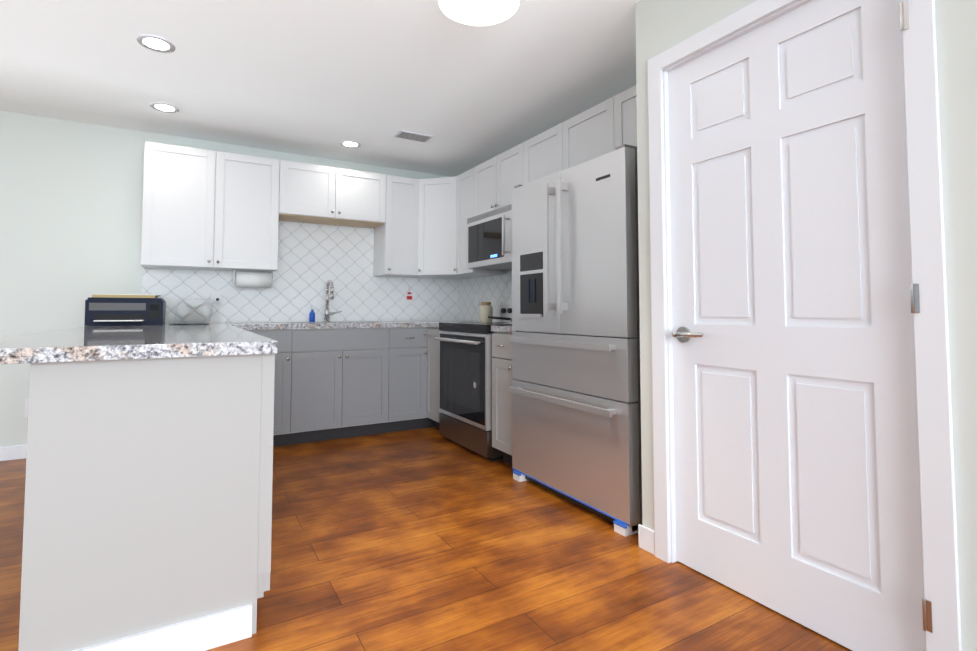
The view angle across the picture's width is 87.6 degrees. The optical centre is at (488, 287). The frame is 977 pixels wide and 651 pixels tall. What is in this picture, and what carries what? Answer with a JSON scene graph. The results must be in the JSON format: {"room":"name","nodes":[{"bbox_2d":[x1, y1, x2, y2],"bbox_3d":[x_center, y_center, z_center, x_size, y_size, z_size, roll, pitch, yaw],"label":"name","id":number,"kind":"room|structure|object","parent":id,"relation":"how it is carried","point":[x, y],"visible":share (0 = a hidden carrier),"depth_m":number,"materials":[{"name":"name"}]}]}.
{"room":"kitchen","nodes":[
{"label":"kitchen","id":0,"kind":"room"},
{"bbox_2d":[0,111,458,446],"bbox_3d":[-3.308,-0.021,3.574,7.100,2.405,0.100,2,-3,-30],"label":"wall","id":1,"kind":"structure","parent":0,"point":[71,199],"depth_m":3.68,"materials":[{"name":"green paint"}]},
{"bbox_2d":[0,444,26,460],"bbox_3d":[-4.522,1.097,2.747,4.225,0.095,0.013,2,-3,-30],"label":"baseboard","id":2,"kind":"structure","parent":1,"relation":"attached to","point":[15,452],"depth_m":3.48,"materials":[{"name":"white wood"}]},
{"bbox_2d":[141,141,228,270],"bbox_3d":[-2.335,-0.596,3.912,0.514,0.896,0.340,2,-3,-30],"label":"upper cabinet","id":3,"kind":"object","parent":1,"relation":"attached to","point":[208,210],"depth_m":3.77,"materials":[{"name":"white wood"}]},
{"bbox_2d":[211,291,220,304],"bbox_3d":[-2.200,0.086,4.111,0.070,0.114,0.060,2,-3,-30],"label":"electrical outlet plate","id":4,"kind":"object","parent":1,"relation":"attached to","point":[216,296],"depth_m":4.10,"materials":[{"name":"white plastic"}]},
{"bbox_2d":[225,153,280,272],"bbox_3d":[-1.993,-0.587,4.111,0.514,0.896,0.340,2,-3,-30],"label":"upper cabinet","id":5,"kind":"object","parent":1,"relation":"attached to","point":[252,183],"depth_m":4.00,"materials":[{"name":"white wood"}]},
{"bbox_2d":[233,270,273,287],"bbox_3d":[-1.895,-0.070,4.112,0.296,0.136,0.124,2,-3,-30],"label":"paper towel holder","id":6,"kind":"object","parent":5,"relation":"attached to","point":[255,279],"visible":1,"depth_m":4.07,"materials":[{"name":"white paper"}]},
{"bbox_2d":[142,221,457,322],"bbox_3d":[-1.476,-0.134,4.585,2.718,0.883,0.008,2,-3,-30],"label":"backsplash","id":7,"kind":"structure","parent":1,"relation":"attached to","point":[313,258],"depth_m":4.55,"materials":[{"name":"tile"}]},
{"bbox_2d":[406,292,412,302],"bbox_3d":[-0.774,0.069,4.971,0.070,0.165,0.015,2,-3,-30],"label":"hanging ornament","id":8,"kind":"object","parent":7,"relation":"hanging from","point":[409,297],"visible":1,"depth_m":4.96,"materials":[{"name":"plastic"}]},
{"bbox_2d":[281,160,344,224],"bbox_3d":[-1.554,-0.805,4.378,0.504,0.436,0.340,2,-3,-30],"label":"upper cabinet","id":9,"kind":"object","parent":1,"relation":"attached to","point":[310,193],"depth_m":4.25,"materials":[{"name":"white"}]},
{"bbox_2d":[338,169,384,228],"bbox_3d":[-1.221,-0.796,4.573,0.505,0.436,0.340,2,-3,-30],"label":"upper cabinet","id":10,"kind":"object","parent":1,"relation":"attached to","point":[364,191],"depth_m":4.47,"materials":[{"name":"white wood"}]},
{"bbox_2d":[475,294,478,305],"bbox_3d":[-0.109,0.123,4.904,0.008,0.114,0.070,2,-3,-30],"label":"electrical outlet plate","id":11,"kind":"object","parent":1,"relation":"attached to","point":[476,296],"depth_m":4.90,"materials":[{"name":"white plastic"}]},
{"bbox_2d":[458,270,511,321],"bbox_3d":[0.208,-0.138,4.388,0.008,0.872,2.010,2,-3,-30],"label":"backsplash","id":12,"kind":"structure","parent":1,"relation":"attached to","point":[494,289],"depth_m":4.83,"materials":[{"name":"tile"}]},
{"bbox_2d":[0,0,639,176],"bbox_3d":[-0.860,-1.386,0.432,8.100,0.030,8.100,2,-3,-30],"label":"ceiling","id":13,"kind":"structure","parent":0,"point":[319,78],"depth_m":2.95,"materials":[{"name":"white paint"}]},
{"bbox_2d":[137,35,175,52],"bbox_3d":[-1.725,-1.265,2.644,0.169,0.005,0.169,-2,-3,39],"label":"recessed light","id":14,"kind":"object","parent":13,"relation":"in","point":[156,43],"depth_m":2.64,"materials":[{"name":"white plastic"}]},
{"bbox_2d":[150,102,178,112],"bbox_3d":[-2.209,-1.226,3.472,0.169,0.005,0.169,-2,-3,39],"label":"recessed light","id":15,"kind":"object","parent":13,"relation":"in","point":[163,107],"depth_m":3.47,"materials":[{"name":"white"}]},
{"bbox_2d":[340,141,360,147],"bbox_3d":[-1.147,-1.191,4.231,0.169,0.005,0.169,-2,-3,39],"label":"recessed light","id":16,"kind":"object","parent":13,"relation":"in","point":[351,144],"depth_m":4.23,"materials":[{"name":"white plastic"}]},
{"bbox_2d":[393,130,433,142],"bbox_3d":[-0.597,-1.198,4.042,0.280,0.010,0.160,2,-3,-30],"label":"ceiling vent","id":17,"kind":"object","parent":13,"relation":"in","point":[408,135],"visible":1,"depth_m":4.03,"materials":[{"name":"white metal"}]},
{"bbox_2d":[438,0,519,25],"bbox_3d":[-0.040,-1.240,2.156,0.370,0.099,0.370,2,-3,-30],"label":"flush ceiling light","id":18,"kind":"object","parent":13,"relation":"attached to","point":[479,12],"visible":1,"depth_m":2.19,"materials":[{"name":"white glass"}]},
{"bbox_2d":[0,427,851,650],"bbox_3d":[-0.860,1.056,0.318,8.100,0.050,8.100,2,-3,-30],"label":"floor","id":19,"kind":"structure","parent":0,"point":[427,539],"depth_m":1.99,"materials":[{"name":"brown wood"}]},
{"bbox_2d":[18,347,281,650],"bbox_3d":[-1.260,0.670,2.006,0.610,0.880,1.194,2,-3,-30],"label":"base cabinet","id":20,"kind":"object","parent":19,"relation":"on","point":[148,508],"depth_m":1.48,"materials":[{"name":"grey wood"}]},
{"bbox_2d":[0,323,277,363],"bbox_3d":[-1.610,0.227,2.405,0.836,0.040,2.280,2,-3,-30],"label":"countertop","id":21,"kind":"structure","parent":20,"relation":"on","point":[106,342],"depth_m":1.59,"materials":[{"name":"stone"}]},
{"bbox_2d":[84,294,165,325],"bbox_3d":[-2.524,0.154,3.561,0.430,0.212,0.500,2,-3,-30],"label":"printer","id":22,"kind":"object","parent":21,"relation":"on","point":[123,309],"visible":1,"depth_m":3.43,"materials":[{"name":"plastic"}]},
{"bbox_2d":[169,299,213,324],"bbox_3d":[-2.163,0.175,3.711,0.240,0.187,0.154,0,-3,-9],"label":"acrylic stand","id":23,"kind":"object","parent":21,"relation":"on","point":[193,311],"visible":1,"depth_m":3.74,"materials":[{"name":"white"}]},
{"bbox_2d":[247,329,301,445],"bbox_3d":[-1.802,0.762,3.992,0.499,0.880,0.630,2,-3,-30],"label":"base cabinet","id":24,"kind":"object","parent":19,"relation":"on","point":[290,340],"depth_m":3.82,"materials":[{"name":"grey"}]},
{"bbox_2d":[240,321,423,329],"bbox_3d":[-1.431,0.414,4.220,2.983,0.244,0.639,2,-3,-30],"label":"countertop","id":25,"kind":"structure","parent":24,"relation":"on","point":[366,324],"depth_m":4.05,"materials":[{"name":"stone"}]},
{"bbox_2d":[309,306,314,321],"bbox_3d":[-1.539,0.230,4.450,0.048,0.142,0.059,2,-3,-30],"label":"soap bottle","id":26,"kind":"object","parent":25,"relation":"on","point":[311,316],"visible":1,"depth_m":4.44,"materials":[{"name":"blue plastic"}]},
{"bbox_2d":[324,280,341,321],"bbox_3d":[-1.348,0.118,4.474,0.155,0.369,0.218,2,-3,-30],"label":"faucet","id":27,"kind":"object","parent":25,"relation":"on","point":[327,313],"visible":1,"depth_m":4.50,"materials":[{"name":"silver metal"}]},
{"bbox_2d":[302,351,381,442],"bbox_3d":[-1.309,0.895,4.273,0.879,0.640,0.630,2,-3,-30],"label":"base cabinet","id":28,"kind":"object","parent":19,"relation":"on","point":[342,390],"depth_m":4.01,"materials":[{"name":"grey wood"}]},
{"bbox_2d":[358,327,421,432],"bbox_3d":[-0.847,0.787,4.526,0.406,0.880,0.669,2,-3,-30],"label":"base cabinet","id":29,"kind":"object","parent":19,"relation":"on","point":[400,348],"depth_m":4.26,"materials":[{"name":"grey wood"}]},
{"bbox_2d":[422,327,443,429],"bbox_3d":[-0.208,0.781,4.390,0.683,0.880,0.329,2,-3,-30],"label":"base cabinet","id":30,"kind":"object","parent":19,"relation":"on","point":[430,346],"depth_m":4.33,"materials":[{"name":"grey wood"}]},
{"bbox_2d":[424,321,479,327],"bbox_3d":[-0.178,0.320,4.398,0.643,0.040,0.277,2,-3,-30],"label":"countertop","id":31,"kind":"structure","parent":30,"relation":"on","point":[435,324],"depth_m":4.37,"materials":[{"name":"stone"}]},
{"bbox_2d":[479,302,492,321],"bbox_3d":[-0.022,0.213,4.440,0.116,0.175,0.116,2,-3,-30],"label":"canister","id":32,"kind":"object","parent":31,"relation":"on","point":[485,310],"visible":0.88,"depth_m":4.39,"materials":[{"name":"beige ceramic"}]},
{"bbox_2d":[434,301,511,460],"bbox_3d":[0.051,0.647,3.901,0.718,1.100,0.765,2,-3,-30],"label":"range","id":33,"kind":"object","parent":19,"relation":"on","point":[465,383],"visible":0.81,"depth_m":3.67,"materials":[{"name":"silver metal"}]},
{"bbox_2d":[488,316,511,321],"bbox_3d":[0.193,0.240,3.828,0.344,0.054,0.228,2,-3,-30],"label":"frying pan","id":34,"kind":"object","parent":33,"relation":"on","point":[501,318],"visible":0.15,"depth_m":3.83,"materials":[{"name":"black metal"}]},
{"bbox_2d":[492,332,511,464],"bbox_3d":[0.369,0.737,3.455,0.630,0.880,0.297,2,-3,-30],"label":"base cabinet","id":35,"kind":"object","parent":19,"relation":"on","point":[501,346],"depth_m":3.33,"materials":[{"name":"grey"}]},
{"bbox_2d":[491,325,516,332],"bbox_3d":[0.365,0.277,3.473,0.638,0.040,0.299,2,-3,-30],"label":"countertop","id":36,"kind":"structure","parent":35,"relation":"on","point":[496,328],"depth_m":3.33,"materials":[{"name":"stone"}]},
{"bbox_2d":[509,144,641,536],"bbox_3d":[0.651,0.251,2.896,0.720,1.798,0.969,2,-3,-30],"label":"refrigerator","id":37,"kind":"object","parent":19,"relation":"on","point":[575,388],"visible":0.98,"depth_m":2.60,"materials":[{"name":"silver metal"}]},
{"bbox_2d":[635,0,654,530],"bbox_3d":[0.987,-0.077,2.377,0.690,2.405,0.100,2,-3,-30],"label":"wall","id":38,"kind":"structure","parent":0,"point":[644,27],"depth_m":2.22,"materials":[{"name":"white paint"}]},
{"bbox_2d":[653,0,976,650],"bbox_3d":[1.967,-0.182,0.115,0.100,2.405,4.800,2,-3,-30],"label":"wall","id":39,"kind":"structure","parent":0,"point":[675,22],"depth_m":1.31,"materials":[{"name":"white paint"}]},
{"bbox_2d":[668,0,925,650],"bbox_3d":[0.959,0.076,1.751,0.095,2.030,0.840,2,-3,-30],"label":"door","id":40,"kind":"structure","parent":39,"relation":"in","point":[797,476],"depth_m":1.67,"materials":[{"name":"white wood"}]},
{"bbox_2d":[648,0,961,650],"bbox_3d":[0.983,0.046,1.766,0.126,2.102,0.974,2,-3,-30],"label":"door frame","id":41,"kind":"structure","parent":39,"relation":"attached to","point":[941,616],"depth_m":1.37,"materials":[{"name":"white"}]},
{"bbox_3d":[0.546,-0.005,3.913,0.100,2.405,3.200,2,-3,-30],"label":"wall","id":42,"kind":"structure","parent":0,"visible":0},
{"bbox_2d":[373,175,412,277],"bbox_3d":[-0.840,-0.557,4.762,0.355,0.896,0.377,2,-3,-30],"label":"upper cabinet","id":43,"kind":"object","parent":42,"relation":"attached to","point":[393,241],"depth_m":4.62,"materials":[{"name":"white wood"}]},
{"bbox_2d":[413,177,452,276],"bbox_3d":[-0.476,-0.563,4.625,0.325,0.892,0.335,2,-3,-30],"label":"upper cabinet","id":44,"kind":"object","parent":42,"relation":"attached to","point":[432,197],"depth_m":4.67,"materials":[{"name":"white wood"}]},
{"bbox_2d":[413,273,474,278],"bbox_3d":[-0.418,-0.553,4.846,0.648,0.896,0.658,2,-3,-30],"label":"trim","id":45,"kind":"structure","parent":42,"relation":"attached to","point":[423,275],"depth_m":4.83,"materials":[{"name":"white wood"}]},
{"bbox_2d":[453,168,506,276],"bbox_3d":[-0.091,-0.566,4.556,0.376,0.896,0.367,2,-3,-30],"label":"upper cabinet","id":46,"kind":"object","parent":42,"relation":"attached to","point":[462,183],"depth_m":4.52,"materials":[{"name":"white wood"}]},
{"bbox_2d":[473,160,488,216],"bbox_3d":[0.128,-0.807,4.227,0.340,0.446,0.440,2,-3,-30],"label":"upper cabinet","id":47,"kind":"object","parent":42,"relation":"attached to","point":[480,172],"depth_m":4.23,"materials":[{"name":"white wood"}]},
{"bbox_2d":[489,146,516,210],"bbox_3d":[0.304,-0.821,3.925,0.340,0.446,0.499,2,-3,-30],"label":"upper cabinet","id":48,"kind":"object","parent":42,"relation":"attached to","point":[502,167],"depth_m":3.94,"materials":[{"name":"white wood"}]},
{"bbox_2d":[467,204,511,270],"bbox_3d":[0.156,-0.380,4.038,0.456,0.421,0.757,2,-3,-30],"label":"microwave","id":49,"kind":"object","parent":48,"relation":"attached to","point":[489,240],"visible":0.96,"depth_m":3.95,"materials":[{"name":"silver metal"}]},
{"bbox_2d":[517,127,552,184],"bbox_3d":[0.512,-0.837,3.569,0.340,0.446,0.564,2,-3,-30],"label":"upper cabinet","id":50,"kind":"object","parent":42,"relation":"attached to","point":[534,155],"depth_m":3.56,"materials":[{"name":"white wood"}]},
{"bbox_2d":[553,103,600,173],"bbox_3d":[0.742,-0.856,3.177,0.340,0.446,0.584,2,-3,-30],"label":"upper cabinet","id":51,"kind":"object","parent":42,"relation":"attached to","point":[576,140],"depth_m":3.17,"materials":[{"name":"white wood"}]},
{"bbox_2d":[601,85,636,155],"bbox_3d":[0.969,-0.874,2.787,0.340,0.446,0.557,2,-3,-30],"label":"upper cabinet","id":52,"kind":"object","parent":42,"relation":"attached to","point":[619,112],"depth_m":2.86,"materials":[{"name":"white"}]}
]}

